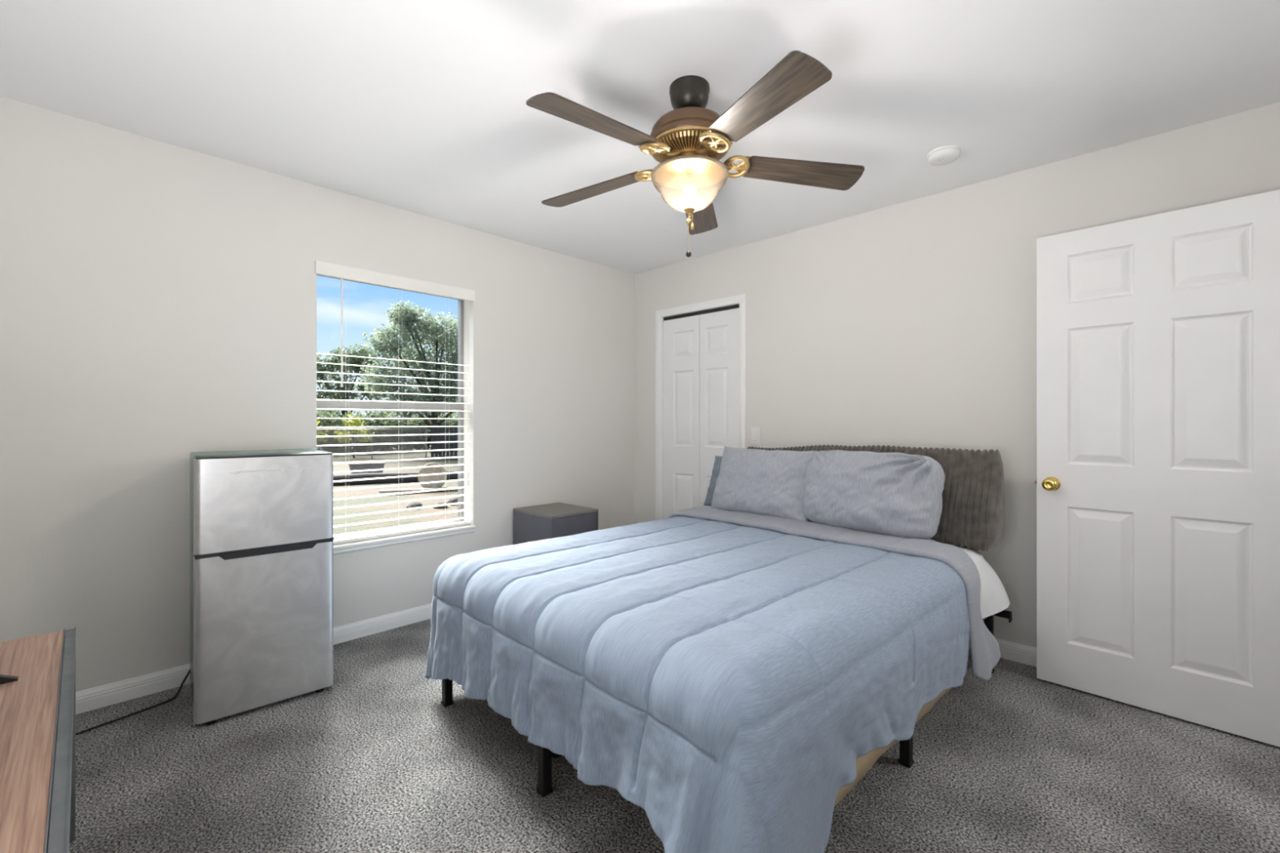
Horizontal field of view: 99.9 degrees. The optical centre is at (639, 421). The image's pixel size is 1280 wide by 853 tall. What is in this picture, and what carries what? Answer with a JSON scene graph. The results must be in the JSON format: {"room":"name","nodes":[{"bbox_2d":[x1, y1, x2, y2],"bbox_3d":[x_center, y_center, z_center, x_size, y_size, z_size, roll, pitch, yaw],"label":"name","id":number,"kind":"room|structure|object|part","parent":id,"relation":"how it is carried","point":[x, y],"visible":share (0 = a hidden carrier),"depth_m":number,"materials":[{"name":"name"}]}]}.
{"room":"bedroom","nodes":[
{"label":"bedroom","id":0,"kind":"room"},
{"bbox_2d":[0,96,634,692],"bbox_3d":[-1.462,0.150,3.207,0.170,2.790,3.900,0,0,44],"label":"wall","id":1,"kind":"structure","parent":0,"point":[158,299],"depth_m":2.45,"materials":[{"name":"paint"}]},
{"bbox_2d":[75,603,431,714],"bbox_3d":[-1.334,1.151,3.208,0.014,0.087,3.720,0,0,44],"label":"baseboard","id":2,"kind":"structure","parent":1,"relation":"attached to","point":[88,700],"depth_m":2.40,"materials":[{"name":"white paint"}]},
{"bbox_2d":[316,274,475,554],"bbox_3d":[-1.440,-0.063,3.209,0.191,1.554,0.903,0,0,44],"label":"window","id":3,"kind":"structure","parent":1,"relation":"in","point":[343,548],"depth_m":3.28,"materials":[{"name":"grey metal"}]},
{"bbox_3d":[-1.489,-0.093,3.252,0.030,0.060,0.858,0,0,44],"label":"meeting rail","id":4,"kind":"part","parent":3,"relation":"part of","materials":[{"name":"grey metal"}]},
{"bbox_2d":[315,260,475,544],"bbox_3d":[-1.409,-0.091,3.175,0.075,1.512,0.914,0,0,44],"label":"blind","id":5,"kind":"object","parent":3,"relation":"attached to","point":[322,268],"visible":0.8,"depth_m":3.16,"materials":[{"name":"white plastic"}]},
{"bbox_3d":[-1.618,-0.068,2.976,0.051,1.445,0.001,0,0,44],"label":"ladder cord","id":6,"kind":"part","parent":5,"relation":"part of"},
{"bbox_3d":[-1.417,-0.068,3.184,0.051,1.445,0.001,0,0,44],"label":"ladder cord","id":7,"kind":"part","parent":5,"relation":"part of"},
{"bbox_3d":[-1.417,0.656,3.184,0.048,0.018,0.888,0,0,44],"label":"rail","id":8,"kind":"part","parent":5,"relation":"part of","materials":[{"name":"white plastic"}]},
{"bbox_3d":[-1.215,-0.068,3.393,0.051,1.445,0.001,0,0,44],"label":"ladder cord","id":9,"kind":"part","parent":5,"relation":"part of","materials":[{"name":"white fabric"}]},
{"bbox_3d":[-1.106,-0.190,3.463,0.011,1.201,0.010,0,0,44],"label":"lift cord","id":10,"kind":"part","parent":5,"relation":"part of","materials":[{"name":"white fabric"}]},
{"bbox_3d":[-1.424,0.691,3.194,0.148,0.046,0.903,0,0,44],"label":"sill","id":11,"kind":"part","parent":3,"relation":"part of","materials":[{"name":"white paint"}]},
{"bbox_2d":[0,0,1279,274],"bbox_3d":[0.443,-1.345,1.855,5.350,0.200,4.700,0,0,44],"label":"ceiling","id":12,"kind":"structure","parent":0,"point":[420,107],"depth_m":1.97,"materials":[{"name":"paint"}]},
{"bbox_2d":[525,50,864,257],"bbox_3d":[0.150,-0.930,1.987,1.286,0.630,1.253,0,0,44],"label":"ceiling fan","id":13,"kind":"object","parent":12,"relation":"hanging from","point":[689,141],"visible":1,"depth_m":1.90,"materials":[{"name":"brown wood"}]},
{"bbox_3d":[-0.195,-0.952,2.223,0.463,0.006,0.142,-4,10,29],"label":"blade","id":14,"kind":"part","parent":13,"relation":"part of","materials":[{"name":"brown wood"}]},
{"bbox_3d":[-0.136,-0.952,1.714,0.463,0.006,0.142,-4,15,-43],"label":"blade","id":15,"kind":"part","parent":13,"relation":"part of","materials":[{"name":"brown wood"}]},
{"bbox_3d":[0.182,-0.707,2.012,0.020,0.132,0.020,0,0,44],"label":"pull chain","id":16,"kind":"part","parent":13,"relation":"part of","materials":[{"name":"gold metal"}]},
{"bbox_3d":[0.182,-0.627,2.012,0.021,0.024,0.021,0,0,44],"label":"pull knob","id":17,"kind":"part","parent":13,"relation":"part of","materials":[{"name":"grey plastic"}]},
{"bbox_3d":[0.185,-0.858,2.009,0.288,0.135,0.288,0,0,44],"label":"lamp shade","id":18,"kind":"part","parent":13,"relation":"part of","materials":[{"name":"white glass"}]},
{"bbox_3d":[0.195,-0.743,2.005,0.012,0.060,0.012,0,0,44],"label":"pull chain","id":19,"kind":"part","parent":13,"relation":"part of","materials":[{"name":"gold metal"}]},
{"bbox_3d":[0.271,-0.952,2.437,0.142,0.006,0.463,-12,-6,10],"label":"blade","id":20,"kind":"part","parent":13,"relation":"part of","materials":[{"name":"brown wood"}]},
{"bbox_3d":[0.366,-0.952,1.613,0.142,0.006,0.463,13,-2,-25],"label":"blade","id":21,"kind":"part","parent":13,"relation":"part of","materials":[{"name":"brown wood"}]},
{"bbox_3d":[0.618,-0.952,2.059,0.463,0.006,0.142,3,-12,-7],"label":"blade","id":22,"kind":"part","parent":13,"relation":"part of","materials":[{"name":"brown wood"}]},
{"bbox_2d":[927,145,960,165],"bbox_3d":[1.407,-1.227,2.494,0.136,0.036,0.136,0,0,44],"label":"smoke detector","id":23,"kind":"object","parent":12,"relation":"attached to","point":[944,155],"visible":1,"depth_m":2.46,"materials":[{"name":"white plastic"}]},
{"bbox_3d":[1.407,-1.240,2.494,0.136,0.011,0.136,0,0,44],"label":"plate","id":24,"kind":"part","parent":23,"relation":"part of","materials":[{"name":"white plastic"}]},
{"bbox_2d":[69,618,1279,852],"bbox_3d":[0.343,1.255,1.464,4.850,0.120,3.900,0,0,44],"label":"floor","id":25,"kind":"structure","parent":0,"point":[373,761],"depth_m":1.78,"materials":[{"name":"grey carpet"}]},
{"bbox_2d":[0,626,75,852],"bbox_3d":[-1.247,0.894,0.907,1.460,0.602,0.400,0,0,44],"label":"tv stand","id":26,"kind":"object","parent":25,"relation":"on","point":[37,710],"visible":1,"depth_m":1.01,"materials":[{"name":"brown wood"}]},
{"bbox_2d":[0,674,17,684],"bbox_3d":[-1.293,0.315,0.928,0.840,0.560,0.255,0,0,44],"label":"television","id":27,"kind":"object","parent":26,"relation":"on","point":[3,678],"visible":1,"depth_m":1.23,"materials":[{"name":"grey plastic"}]},
{"bbox_3d":[-1.116,0.609,1.043,1.460,0.032,0.024,0,0,44],"label":"edge frame","id":28,"kind":"part","parent":26,"relation":"part of","materials":[{"name":"grey metal"}]},
{"bbox_3d":[-1.627,0.910,1.536,0.023,0.570,0.023,0,0,44],"label":"leg","id":29,"kind":"part","parent":26,"relation":"part of","materials":[{"name":"grey metal"}]},
{"bbox_2d":[75,448,333,735],"bbox_3d":[-1.984,0.667,2.143,1.267,1.061,0.466,0,0,-42],"label":"refrigerator","id":30,"kind":"object","parent":25,"relation":"on","point":[262,539],"visible":0.96,"depth_m":2.22,"materials":[{"name":"grey metal"}]},
{"bbox_3d":[-2.162,1.077,2.005,0.083,0.241,0.872,0,0,22],"label":"power cord","id":31,"kind":"part","parent":30,"relation":"part of","materials":[{"name":"black rubber"}]},
{"bbox_3d":[-1.559,0.853,2.258,0.481,0.640,0.058,0,0,-42],"label":"fridge door","id":32,"kind":"part","parent":30,"relation":"part of","materials":[{"name":"silver metal"}]},
{"bbox_3d":[-1.559,0.332,2.258,0.481,0.370,0.058,0,0,-42],"label":"freezer door","id":33,"kind":"part","parent":30,"relation":"part of","materials":[{"name":"silver metal"}]},
{"bbox_3d":[-1.557,0.532,2.255,0.477,0.033,0.060,0,0,-42],"label":"handle","id":34,"kind":"part","parent":30,"relation":"part of","materials":[{"name":"grey plastic"}]},
{"bbox_2d":[513,502,598,544],"bbox_3d":[-0.572,0.894,3.658,0.446,0.602,0.385,0,0,44],"label":"nightstand","id":35,"kind":"object","parent":25,"relation":"on","point":[553,520],"visible":0.42,"depth_m":3.55,"materials":[{"name":"laminate"}]},
{"bbox_3d":[-0.574,0.601,3.660,0.440,0.016,0.385,0,0,44],"label":"panel","id":36,"kind":"part","parent":35,"relation":"part of","materials":[{"name":"laminate"}]},
{"bbox_3d":[-0.424,0.745,3.515,0.015,0.265,0.349,0,0,44],"label":"drawer","id":37,"kind":"part","parent":35,"relation":"part of","materials":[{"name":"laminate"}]},
{"bbox_2d":[440,609,1012,797],"bbox_3d":[0.426,1.031,2.425,2.052,0.328,1.664,0,0,-43],"label":"frame","id":38,"kind":"object","parent":25,"relation":"on","point":[544,788],"visible":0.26,"depth_m":1.86,"materials":[{"name":"black metal"}]},
{"bbox_3d":[-0.815,1.050,2.277,0.040,0.290,0.040,0,0,-43],"label":"leg","id":39,"kind":"part","parent":38,"relation":"part of","materials":[{"name":"black metal"}]},
{"bbox_3d":[-0.307,1.050,1.736,0.040,0.290,0.040,0,0,-43],"label":"leg","id":40,"kind":"part","parent":38,"relation":"part of","materials":[{"name":"black metal"}]},
{"bbox_2d":[744,525,1009,618],"bbox_3d":[0.482,0.726,2.432,2.155,0.281,1.623,0,0,-43],"label":"mattress","id":41,"kind":"object","parent":38,"relation":"on","point":[994,599],"visible":0.04,"depth_m":2.37,"materials":[{"name":"white fabric"}]},
{"bbox_2d":[423,506,1000,852],"bbox_3d":[0.269,0.840,2.233,1.988,0.650,1.825,0,0,-43],"label":"comforter","id":42,"kind":"object","parent":41,"relation":"on","point":[727,678],"visible":0.89,"depth_m":1.55,"materials":[{"name":"blue fabric"}]},
{"bbox_2d":[711,446,817,521],"bbox_3d":[0.698,0.349,3.079,0.650,0.392,0.246,0,0,43],"label":"pillow","id":43,"kind":"object","parent":42,"relation":"on","point":[763,482],"visible":0.91,"depth_m":2.98,"materials":[{"name":"grey fabric"}]},
{"bbox_2d":[801,449,945,538],"bbox_3d":[1.117,0.347,2.638,0.318,0.400,0.664,0,0,-38],"label":"pillow","id":44,"kind":"object","parent":42,"relation":"on","point":[895,494],"visible":0.98,"depth_m":2.49,"materials":[{"name":"grey fabric"}]},
{"bbox_2d":[703,455,722,506],"bbox_3d":[0.702,0.386,3.284,0.181,0.320,0.720,0,0,-43],"label":"pillow","id":45,"kind":"object","parent":41,"relation":"on","point":[716,469],"visible":0.09,"depth_m":3.48,"materials":[{"name":"fabric"}]},
{"bbox_2d":[746,444,1004,551],"bbox_3d":[1.154,0.361,2.995,0.227,0.467,1.461,0,0,-43],"label":"headboard","id":46,"kind":"object","parent":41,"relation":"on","point":[972,515],"visible":0.34,"depth_m":2.53,"materials":[{"name":"grey fabric"}]},
{"bbox_2d":[834,688,951,807],"bbox_3d":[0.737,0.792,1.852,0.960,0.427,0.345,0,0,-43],"label":"box spring","id":47,"kind":"object","parent":38,"relation":"on","point":[864,763],"visible":0.05,"depth_m":1.53,"materials":[{"name":"fabric"}]},
{"bbox_3d":[0.930,1.050,1.880,0.040,0.290,0.040,0,0,-43],"label":"leg","id":48,"kind":"part","parent":38,"relation":"part of","materials":[{"name":"black metal"}]},
{"bbox_3d":[1.667,1.050,2.573,0.040,0.290,0.040,0,0,-43],"label":"leg","id":49,"kind":"part","parent":38,"relation":"part of","materials":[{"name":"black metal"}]},
{"bbox_2d":[634,102,1279,648],"bbox_3d":[1.279,0.035,3.355,3.910,2.560,0.120,0,0,44],"label":"wall","id":50,"kind":"structure","parent":0,"point":[912,323],"depth_m":2.94,"materials":[{"name":"paint"}]},
{"bbox_2d":[661,317,663,519],"bbox_3d":[0.483,0.177,4.123,0.751,2.035,0.120,0,0,44],"label":"trim","id":51,"kind":"structure","parent":50,"relation":"attached to","point":[662,318],"depth_m":4.34,"materials":[{"name":"white paint"}]},
{"bbox_2d":[655,293,745,519],"bbox_3d":[0.432,0.148,4.078,0.851,2.093,0.016,0,0,44],"label":"trim","id":52,"kind":"structure","parent":50,"relation":"attached to","point":[740,299],"depth_m":4.31,"materials":[{"name":"white paint"}]},
{"bbox_2d":[663,304,739,519],"bbox_3d":[0.454,0.172,4.093,0.739,2.023,0.068,0,0,44],"label":"door","id":53,"kind":"structure","parent":50,"relation":"in","point":[701,348],"depth_m":4.12,"materials":[{"name":"white paint"}]},
{"bbox_2d":[751,426,760,444],"bbox_3d":[0.800,0.100,3.726,0.074,0.120,0.012,0,0,44],"label":"light switch","id":54,"kind":"object","parent":50,"relation":"attached to","point":[755,432],"visible":1,"depth_m":3.72,"materials":[{"name":"white plastic"}]},
{"bbox_2d":[968,638,1036,666],"bbox_3d":[1.256,1.151,3.284,3.606,0.087,0.014,0,0,44],"label":"baseboard","id":55,"kind":"structure","parent":50,"relation":"attached to","point":[1020,653],"depth_m":2.68,"materials":[{"name":"white paint"}]},
{"bbox_2d":[1035,189,1279,746],"bbox_3d":[2.085,0.170,2.199,0.100,2.030,0.785,0,0,-43],"label":"door","id":56,"kind":"structure","parent":50,"relation":"in","point":[1157,482],"depth_m":2.17,"materials":[{"name":"white paint"}]},
{"bbox_3d":[1.849,0.283,2.425,0.064,0.064,0.064,0,0,-43],"label":"knob","id":57,"kind":"part","parent":56,"relation":"part of","materials":[{"name":"gold metal"}]},
{"label":"outside","id":58,"kind":"structure","parent":0,"visible":0},
{"bbox_2d":[316,438,457,534],"bbox_3d":[-13.409,1.499,34.133,60.000,0.094,72.000,0,0,44],"label":"lawn","id":59,"kind":"structure","parent":58,"point":[404,464],"depth_m":10.55,"materials":[{"name":"beige soil"}]},
{"bbox_2d":[316,418,328,444],"bbox_3d":[-13.526,0.601,21.915,1.096,1.917,1.599,0,0,44],"label":"shrub","id":60,"kind":"object","parent":59,"relation":"on","point":[317,419],"visible":0.04,"depth_m":22.24,"materials":[{"name":"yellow plant"}]},
{"bbox_2d":[333,414,374,457],"bbox_3d":[-11.898,0.630,22.394,0.915,1.859,1.584,0,0,44],"label":"shrub","id":61,"kind":"object","parent":59,"relation":"on","point":[348,424],"visible":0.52,"depth_m":22.31,"materials":[{"name":"green plant"}]},
{"bbox_2d":[316,343,393,447],"bbox_3d":[-17.494,-1.514,30.492,6.641,6.146,2.795,0,0,-34],"label":"tree","id":62,"kind":"object","parent":59,"relation":"on","point":[349,360],"visible":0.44,"depth_m":30.68,"materials":[{"name":"green plant"}]},
{"bbox_2d":[347,462,386,474],"bbox_3d":[-7.474,1.305,14.711,0.920,0.380,0.600,0,0,-31],"label":"storage bin","id":63,"kind":"object","parent":59,"relation":"on","point":[372,465],"visible":0.57,"depth_m":14.48,"materials":[{"name":"grey plastic"}]},
{"bbox_3d":[-7.474,1.135,14.711,0.920,0.040,0.600,0,0,-31],"label":"lid","id":64,"kind":"part","parent":63,"relation":"part of","materials":[{"name":"plastic"}]},
{"bbox_2d":[316,428,426,459],"bbox_3d":[-11.745,0.910,21.337,6.172,1.270,0.061,0,0,-16],"label":"fence","id":65,"kind":"object","parent":59,"relation":"on","point":[340,429],"visible":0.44,"depth_m":21.63,"materials":[{"name":"metal"}]},
{"bbox_3d":[-11.745,0.315,21.337,6.115,0.044,0.044,0,0,-16],"label":"rail","id":66,"kind":"part","parent":65,"relation":"part of","materials":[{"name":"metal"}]},
{"bbox_3d":[-10.766,0.910,21.619,0.057,1.270,0.060,0,0,-16],"label":"post","id":67,"kind":"part","parent":65,"relation":"part of","materials":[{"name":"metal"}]},
{"bbox_3d":[-8.807,0.910,22.184,0.057,1.270,0.060,0,0,-16],"label":"post","id":68,"kind":"part","parent":65,"relation":"part of","materials":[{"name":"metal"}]},
{"bbox_2d":[316,409,457,453],"bbox_3d":[-12.994,0.525,26.230,3.532,3.100,23.954,0,0,44],"label":"hedge","id":69,"kind":"object","parent":59,"relation":"on","point":[327,422],"visible":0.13,"depth_m":25.83,"materials":[{"name":"green plant"}]},
{"bbox_2d":[333,471,457,485],"bbox_3d":[-6.042,1.385,13.266,3.422,0.280,0.293,0,0,-25],"label":"log","id":70,"kind":"object","parent":59,"relation":"on","point":[371,475],"visible":0.44,"depth_m":13.02,"materials":[{"name":"black wood"}]},
{"bbox_2d":[355,300,457,453],"bbox_3d":[-9.522,-1.923,25.047,3.586,6.967,7.149,0,0,44],"label":"tree","id":71,"kind":"object","parent":59,"relation":"on","point":[389,345],"visible":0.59,"depth_m":23.91,"materials":[{"name":"green plant"}]},
{"bbox_2d":[406,501,422,508],"bbox_3d":[-3.870,1.446,9.214,0.255,0.154,0.249,0,0,44],"label":"rubble stone","id":72,"kind":"object","parent":59,"relation":"on","point":[411,504],"visible":0.7,"depth_m":9.15,"materials":[{"name":"grey stone"}]},
{"bbox_2d":[378,486,457,493],"bbox_3d":[-4.518,1.452,11.510,1.900,0.045,0.200,0,0,-20],"label":"plank","id":73,"kind":"object","parent":59,"relation":"on","point":[433,488],"visible":0.5,"depth_m":11.34,"materials":[{"name":"wood"}]},
{"bbox_2d":[417,462,447,488],"bbox_3d":[-4.570,1.200,11.884,0.600,0.603,0.284,0,0,-11],"label":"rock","id":74,"kind":"object","parent":59,"relation":"on","point":[433,469],"visible":0.62,"depth_m":11.79,"materials":[{"name":"beige stone"}]},
{"bbox_2d":[433,502,447,508],"bbox_3d":[-3.438,1.453,9.272,0.235,0.153,0.242,0,0,-9],"label":"rubble stone","id":75,"kind":"object","parent":59,"relation":"on","point":[437,503],"visible":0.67,"depth_m":9.19,"materials":[{"name":"grey stone"}]},
{"bbox_2d":[431,423,457,457],"bbox_3d":[-7.051,0.780,22.698,3.300,1.369,0.062,0,0,-16],"label":"fence","id":76,"kind":"object","parent":59,"relation":"on","point":[437,429],"visible":0.27,"depth_m":22.35,"materials":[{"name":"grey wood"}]},
{"bbox_2d":[446,497,457,505],"bbox_3d":[-3.341,1.441,9.652,0.236,0.164,0.263,0,0,44],"label":"rubble stone","id":77,"kind":"object","parent":59,"relation":"on","point":[455,500],"visible":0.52,"depth_m":9.57,"materials":[{"name":"grey stone"}]}
]}

